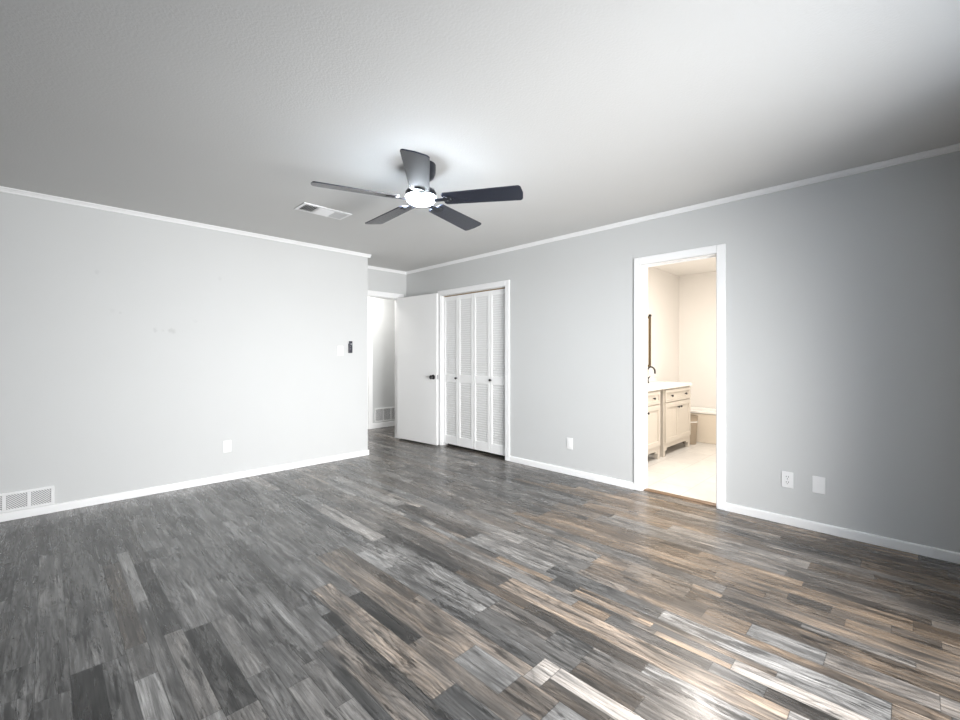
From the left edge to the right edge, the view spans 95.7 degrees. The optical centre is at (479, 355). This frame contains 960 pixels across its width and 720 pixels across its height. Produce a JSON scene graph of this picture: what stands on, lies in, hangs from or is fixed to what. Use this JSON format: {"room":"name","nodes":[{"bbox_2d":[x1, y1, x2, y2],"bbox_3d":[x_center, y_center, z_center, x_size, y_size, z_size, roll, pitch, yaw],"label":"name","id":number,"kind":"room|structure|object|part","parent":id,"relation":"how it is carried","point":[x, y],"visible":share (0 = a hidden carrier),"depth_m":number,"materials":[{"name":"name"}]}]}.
{"room":"empty bedroom","nodes":[
{"label":"empty bedroom","id":0,"kind":"room"},
{"bbox_2d":[0,192,367,503],"bbox_3d":[-2.846,-0.005,4.313,3.474,2.440,0.704,0,0,-45],"label":"wall","id":1,"kind":"structure","parent":0,"point":[132,348],"depth_m":3.84,"materials":[{"name":"grey paint"}]},
{"bbox_2d":[0,486,53,513],"bbox_3d":[-3.434,1.080,3.218,0.399,0.143,0.012,0,0,-45],"label":"air vent","id":2,"kind":"object","parent":1,"relation":"in","point":[43,496],"visible":1,"depth_m":3.25,"materials":[{"name":"white metal"}]},
{"bbox_2d":[0,450,368,521],"bbox_3d":[-2.791,1.183,4.267,3.487,0.061,0.587,0,0,-45],"label":"baseboard","id":3,"kind":"structure","parent":1,"relation":"attached to","point":[30,512],"depth_m":3.84,"materials":[{"name":"white paint"}]},
{"bbox_2d":[0,186,370,257],"bbox_3d":[-2.785,-1.208,4.274,3.506,0.034,0.626,0,0,-45],"label":"trim","id":4,"kind":"structure","parent":1,"relation":"attached to","point":[2,189],"depth_m":3.83,"materials":[{"name":"white paint"}]},
{"bbox_2d":[223,440,230,452],"bbox_3d":[-2.449,0.883,4.207,0.070,0.114,0.008,0,0,-45],"label":"wall outlet","id":5,"kind":"object","parent":1,"relation":"attached to","point":[226,444],"visible":1,"depth_m":4.20,"materials":[{"name":"white plastic"}]},
{"bbox_2d":[337,346,342,355],"bbox_3d":[-1.619,-0.052,5.035,0.070,0.114,0.010,0,0,-45],"label":"light switch","id":6,"kind":"object","parent":1,"relation":"attached to","point":[339,348],"visible":1,"depth_m":5.03,"materials":[{"name":"white plastic"}]},
{"bbox_2d":[348,341,351,352],"bbox_3d":[-1.526,-0.097,5.118,0.050,0.140,0.024,0,0,-45],"label":"remote","id":7,"kind":"object","parent":1,"relation":"attached to","point":[350,342],"visible":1,"depth_m":5.11,"materials":[{"name":"grey plastic"}]},
{"bbox_2d":[368,297,394,422],"bbox_3d":[-1.969,-0.005,7.061,4.000,2.440,0.110,0,0,-45],"label":"wall","id":8,"kind":"structure","parent":0,"point":[383,309],"depth_m":7.32,"materials":[{"name":"grey paint"}]},
{"bbox_2d":[368,301,372,428],"bbox_3d":[-2.086,0.164,6.853,0.882,2.099,0.018,0,0,-45],"label":"trim","id":9,"kind":"structure","parent":8,"relation":"attached to","point":[370,303],"depth_m":7.13,"materials":[{"name":"white paint"}]},
{"bbox_2d":[373,421,394,428],"bbox_3d":[-1.961,1.169,6.982,3.900,0.088,0.013,0,0,-45],"label":"baseboard","id":10,"kind":"structure","parent":8,"relation":"attached to","point":[388,423],"depth_m":7.31,"materials":[{"name":"white paint"}]},
{"bbox_2d":[375,407,394,421],"bbox_3d":[-1.576,1.000,7.367,0.480,0.226,0.012,0,0,-45],"label":"air vent","id":11,"kind":"object","parent":8,"relation":"in","point":[381,414],"visible":0.76,"depth_m":7.33,"materials":[{"name":"white metal"}]},
{"bbox_2d":[368,269,405,438],"bbox_3d":[-1.477,-0.005,6.102,0.992,2.440,0.110,0,0,-45],"label":"wall","id":12,"kind":"structure","parent":0,"point":[378,280],"depth_m":6.17,"materials":[{"name":"grey paint"}]},
{"bbox_2d":[368,290,403,438],"bbox_3d":[-1.502,0.161,6.066,0.969,2.106,0.126,0,0,-45],"label":"trim","id":13,"kind":"structure","parent":12,"relation":"attached to","point":[374,294],"depth_m":6.37,"materials":[{"name":"white paint"}]},
{"bbox_2d":[368,266,405,273],"bbox_3d":[-1.427,-1.208,6.051,0.992,0.034,0.032,0,0,-45],"label":"trim","id":14,"kind":"structure","parent":12,"relation":"attached to","point":[369,267],"depth_m":6.15,"materials":[{"name":"white paint"}]},
{"bbox_2d":[397,293,437,444],"bbox_3d":[-0.882,0.184,6.010,0.841,2.012,0.133,0,0,40],"label":"door","id":15,"kind":"structure","parent":12,"relation":"in","point":[417,316],"depth_m":5.98,"materials":[{"name":"white paint"}]},
{"bbox_2d":[0,426,959,719],"bbox_3d":[-0.237,1.214,3.645,6.460,0.001,7.230,0,0,-45],"label":"floor","id":16,"kind":"structure","parent":0,"point":[404,579],"depth_m":2.13,"materials":[{"name":"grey wood"}]},
{"bbox_2d":[0,0,959,275],"bbox_3d":[0.586,-1.286,3.799,7.840,0.120,6.284,0,0,-45],"label":"ceiling","id":17,"kind":"structure","parent":0,"point":[221,113],"depth_m":2.13,"materials":[{"name":"paint"}]},
{"bbox_2d":[294,202,351,219],"bbox_3d":[-1.331,-1.218,3.692,0.416,0.015,0.208,0,0,-45],"label":"ceiling vent","id":18,"kind":"object","parent":17,"relation":"in","point":[306,207],"visible":1,"depth_m":3.67,"materials":[{"name":"white metal"}]},
{"bbox_3d":[-1.331,-1.225,3.692,0.382,0.001,0.174,0,0,-45],"label":"duct plate","id":19,"kind":"part","parent":18,"relation":"part of","materials":[{"name":"grey metal"}]},
{"bbox_2d":[311,149,522,230],"bbox_3d":[-0.401,-1.097,2.834,1.277,0.258,1.246,0,0,-45],"label":"ceiling fan","id":20,"kind":"object","parent":17,"relation":"hanging from","point":[419,170],"visible":1,"depth_m":2.71,"materials":[{"name":"black metal"}]},
{"bbox_3d":[-0.755,-1.003,2.641,0.512,0.007,0.150,1,11,-23],"label":"blade","id":21,"kind":"part","parent":20,"relation":"part of","materials":[{"name":"grey wood"}]},
{"bbox_3d":[-0.648,-0.998,3.106,0.150,0.007,0.512,-15,10,-40],"label":"blade","id":22,"kind":"part","parent":20,"relation":"part of","materials":[{"name":"grey wood"}]},
{"bbox_3d":[-0.346,-1.002,2.396,0.150,0.007,0.512,13,-2,-5],"label":"blade","id":23,"kind":"part","parent":20,"relation":"part of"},
{"bbox_3d":[-0.173,-0.993,3.148,0.150,0.007,0.512,-14,-8,30],"label":"blade","id":24,"kind":"part","parent":20,"relation":"part of","materials":[{"name":"grey wood"}]},
{"bbox_3d":[0.014,-0.996,2.709,0.512,0.007,0.150,0,-13,13],"label":"blade","id":25,"kind":"part","parent":20,"relation":"part of","materials":[{"name":"grey wood"}]},
{"bbox_2d":[647,267,678,381],"bbox_3d":[2.000,-0.005,5.705,3.144,2.440,0.100,0,0,-45],"label":"wall","id":26,"kind":"structure","parent":0,"point":[662,286],"depth_m":6.29,"materials":[{"name":"white paint"}]},
{"bbox_2d":[647,314,651,366],"bbox_3d":[2.012,-0.200,5.625,0.930,0.718,0.029,0,0,-45],"label":"wall mirror","id":27,"kind":"object","parent":26,"relation":"attached to","point":[650,315],"visible":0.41,"depth_m":5.92,"materials":[{"name":"brown metal"}]},
{"bbox_3d":[2.006,-0.185,5.631,0.888,0.648,0.007,0,0,-45],"label":"mirror pane","id":28,"kind":"part","parent":27,"relation":"part of","materials":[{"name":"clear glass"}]},
{"bbox_2d":[647,442,715,502],"bbox_3d":[2.844,1.220,4.768,3.075,0.014,2.420,0,0,-45],"label":"floor","id":29,"kind":"structure","parent":0,"point":[690,471],"depth_m":4.53,"materials":[{"name":"tile"}]},
{"bbox_2d":[647,390,659,458],"bbox_3d":[1.657,0.807,4.930,0.860,0.810,0.507,0,0,-45],"label":"bathroom vanity","id":30,"kind":"object","parent":29,"relation":"on","point":[653,397],"visible":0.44,"depth_m":4.95,"materials":[{"name":"beige paint"}]},
{"bbox_3d":[1.810,0.492,4.778,0.810,0.145,0.018,0,0,-45],"label":"drawer","id":31,"kind":"part","parent":30,"relation":"part of","materials":[{"name":"beige paint"}]},
{"bbox_3d":[1.954,0.812,4.922,0.402,0.475,0.018,0,0,-45],"label":"door","id":32,"kind":"part","parent":30,"relation":"part of","materials":[{"name":"beige paint"}]},
{"bbox_2d":[647,381,691,391],"bbox_3d":[1.983,0.382,5.268,1.845,0.038,0.490,0,0,-45],"label":"countertop","id":33,"kind":"structure","parent":30,"relation":"on","point":[654,385],"depth_m":5.38,"materials":[{"name":"white stone"}]},
{"bbox_2d":[647,366,655,382],"bbox_3d":[2.207,0.251,5.632,0.088,0.220,0.124,0,0,-14],"label":"sink faucet","id":34,"kind":"object","parent":33,"relation":"on","point":[649,366],"visible":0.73,"depth_m":5.64,"materials":[{"name":"black metal"}]},
{"bbox_3d":[2.217,0.212,5.625,0.021,0.142,0.121,0,0,-45],"label":"spout","id":35,"kind":"part","parent":34,"relation":"part of","materials":[{"name":"black metal"}]},
{"bbox_2d":[660,386,690,456],"bbox_3d":[2.339,0.807,5.612,0.860,0.810,0.507,0,0,-45],"label":"bathroom vanity","id":36,"kind":"object","parent":29,"relation":"on","point":[675,403],"visible":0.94,"depth_m":5.38,"materials":[{"name":"beige paint"}]},
{"bbox_3d":[2.347,0.812,5.315,0.402,0.475,0.018,0,0,-45],"label":"door","id":37,"kind":"part","parent":36,"relation":"part of","materials":[{"name":"beige paint"}]},
{"bbox_3d":[2.491,0.492,5.460,0.810,0.145,0.018,0,0,-45],"label":"drawer","id":38,"kind":"part","parent":36,"relation":"part of","materials":[{"name":"beige paint"}]},
{"bbox_3d":[2.635,0.812,5.604,0.402,0.475,0.018,0,0,-45],"label":"door","id":39,"kind":"part","parent":36,"relation":"part of","materials":[{"name":"beige paint"}]},
{"bbox_2d":[644,488,715,506],"bbox_3d":[1.708,1.209,3.709,0.068,0.010,0.604,0,0,-45],"label":"threshold strip","id":40,"kind":"object","parent":29,"relation":"on","point":[646,489],"visible":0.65,"depth_m":3.69,"materials":[{"name":"brown wood"}]},
{"bbox_2d":[683,414,697,444],"bbox_3d":[2.878,1.018,5.968,0.220,0.388,0.220,0,0,-45],"label":"waste bin","id":41,"kind":"object","parent":29,"relation":"on","point":[694,418],"visible":0.48,"depth_m":5.88,"materials":[{"name":"beige plastic"}]},
{"bbox_2d":[691,406,715,443],"bbox_3d":[3.467,0.993,5.953,0.486,0.436,1.616,0,0,-45],"label":"bathtub","id":42,"kind":"object","parent":29,"relation":"on","point":[706,424],"visible":0.02,"depth_m":5.99,"materials":[{"name":"white ceramic"}]},
{"bbox_2d":[406,151,959,552],"bbox_3d":[1.053,-0.005,4.351,0.110,2.440,6.164,0,0,-45],"label":"wall","id":43,"kind":"structure","parent":0,"point":[843,293],"depth_m":3.06,"materials":[{"name":"grey paint"}]},
{"bbox_2d":[444,293,472,448],"bbox_3d":[-0.290,0.199,5.663,0.566,1.961,0.058,0,0,45],"label":"door","id":44,"kind":"structure","parent":43,"relation":"in","point":[458,310],"depth_m":5.65,"materials":[{"name":"white paint"}]},
{"bbox_2d":[438,280,509,460],"bbox_3d":[-0.077,0.173,5.470,1.287,2.080,0.126,0,0,45],"label":"trim","id":45,"kind":"structure","parent":43,"relation":"attached to","point":[506,283],"depth_m":5.40,"materials":[{"name":"white paint"}]},
{"bbox_2d":[444,287,504,296],"bbox_3d":[-0.077,-0.791,5.471,0.024,0.009,1.145,0,0,-45],"label":"trim","id":46,"kind":"structure","parent":43,"relation":"attached to","point":[504,287],"depth_m":5.44,"materials":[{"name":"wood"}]},
{"bbox_2d":[473,289,504,455],"bbox_3d":[0.116,0.199,5.257,0.566,1.961,0.058,0,0,45],"label":"door","id":47,"kind":"structure","parent":43,"relation":"in","point":[488,306],"depth_m":5.26,"materials":[{"name":"white paint"}]},
{"bbox_2d":[567,438,572,449],"bbox_3d":[0.909,0.896,4.411,0.070,0.114,0.008,0,0,45],"label":"wall outlet","id":48,"kind":"object","parent":43,"relation":"attached to","point":[569,440],"visible":1,"depth_m":4.40,"materials":[{"name":"white plastic"}]},
{"bbox_2d":[634,244,725,509],"bbox_3d":[1.696,0.170,3.697,0.746,2.087,0.126,0,0,45],"label":"trim","id":49,"kind":"structure","parent":43,"relation":"attached to","point":[720,249],"depth_m":3.80,"materials":[{"name":"white paint"}]},
{"bbox_2d":[406,143,959,274],"bbox_3d":[0.928,-1.208,4.375,0.032,0.034,5.734,0,0,-45],"label":"trim","id":50,"kind":"structure","parent":43,"relation":"attached to","point":[956,147],"depth_m":3.31,"materials":[{"name":"white paint"}]},
{"bbox_2d":[509,456,959,563],"bbox_3d":[0.935,1.183,4.382,0.013,0.061,5.734,0,0,-45],"label":"baseboard","id":51,"kind":"structure","parent":43,"relation":"attached to","point":[950,556],"depth_m":3.02,"materials":[{"name":"white paint"}]},
{"bbox_2d":[782,471,792,487],"bbox_3d":[2.205,0.892,3.115,0.070,0.114,0.008,0,0,45],"label":"wall outlet","id":52,"kind":"object","parent":43,"relation":"attached to","point":[787,477],"visible":1,"depth_m":3.11,"materials":[{"name":"white plastic"}]},
{"bbox_2d":[812,476,824,494],"bbox_3d":[2.332,0.893,2.989,0.072,0.116,0.007,0,0,45],"label":"blank plate","id":53,"kind":"object","parent":43,"relation":"attached to","point":[818,483],"visible":1,"depth_m":2.99,"materials":[{"name":"white plastic"}]},
{"bbox_2d":[679,271,715,407],"bbox_3d":[3.967,-0.005,5.890,0.100,2.440,2.420,0,0,-45],"label":"wall","id":54,"kind":"structure","parent":0,"point":[697,292],"depth_m":6.50,"materials":[{"name":"white paint"}]}
]}

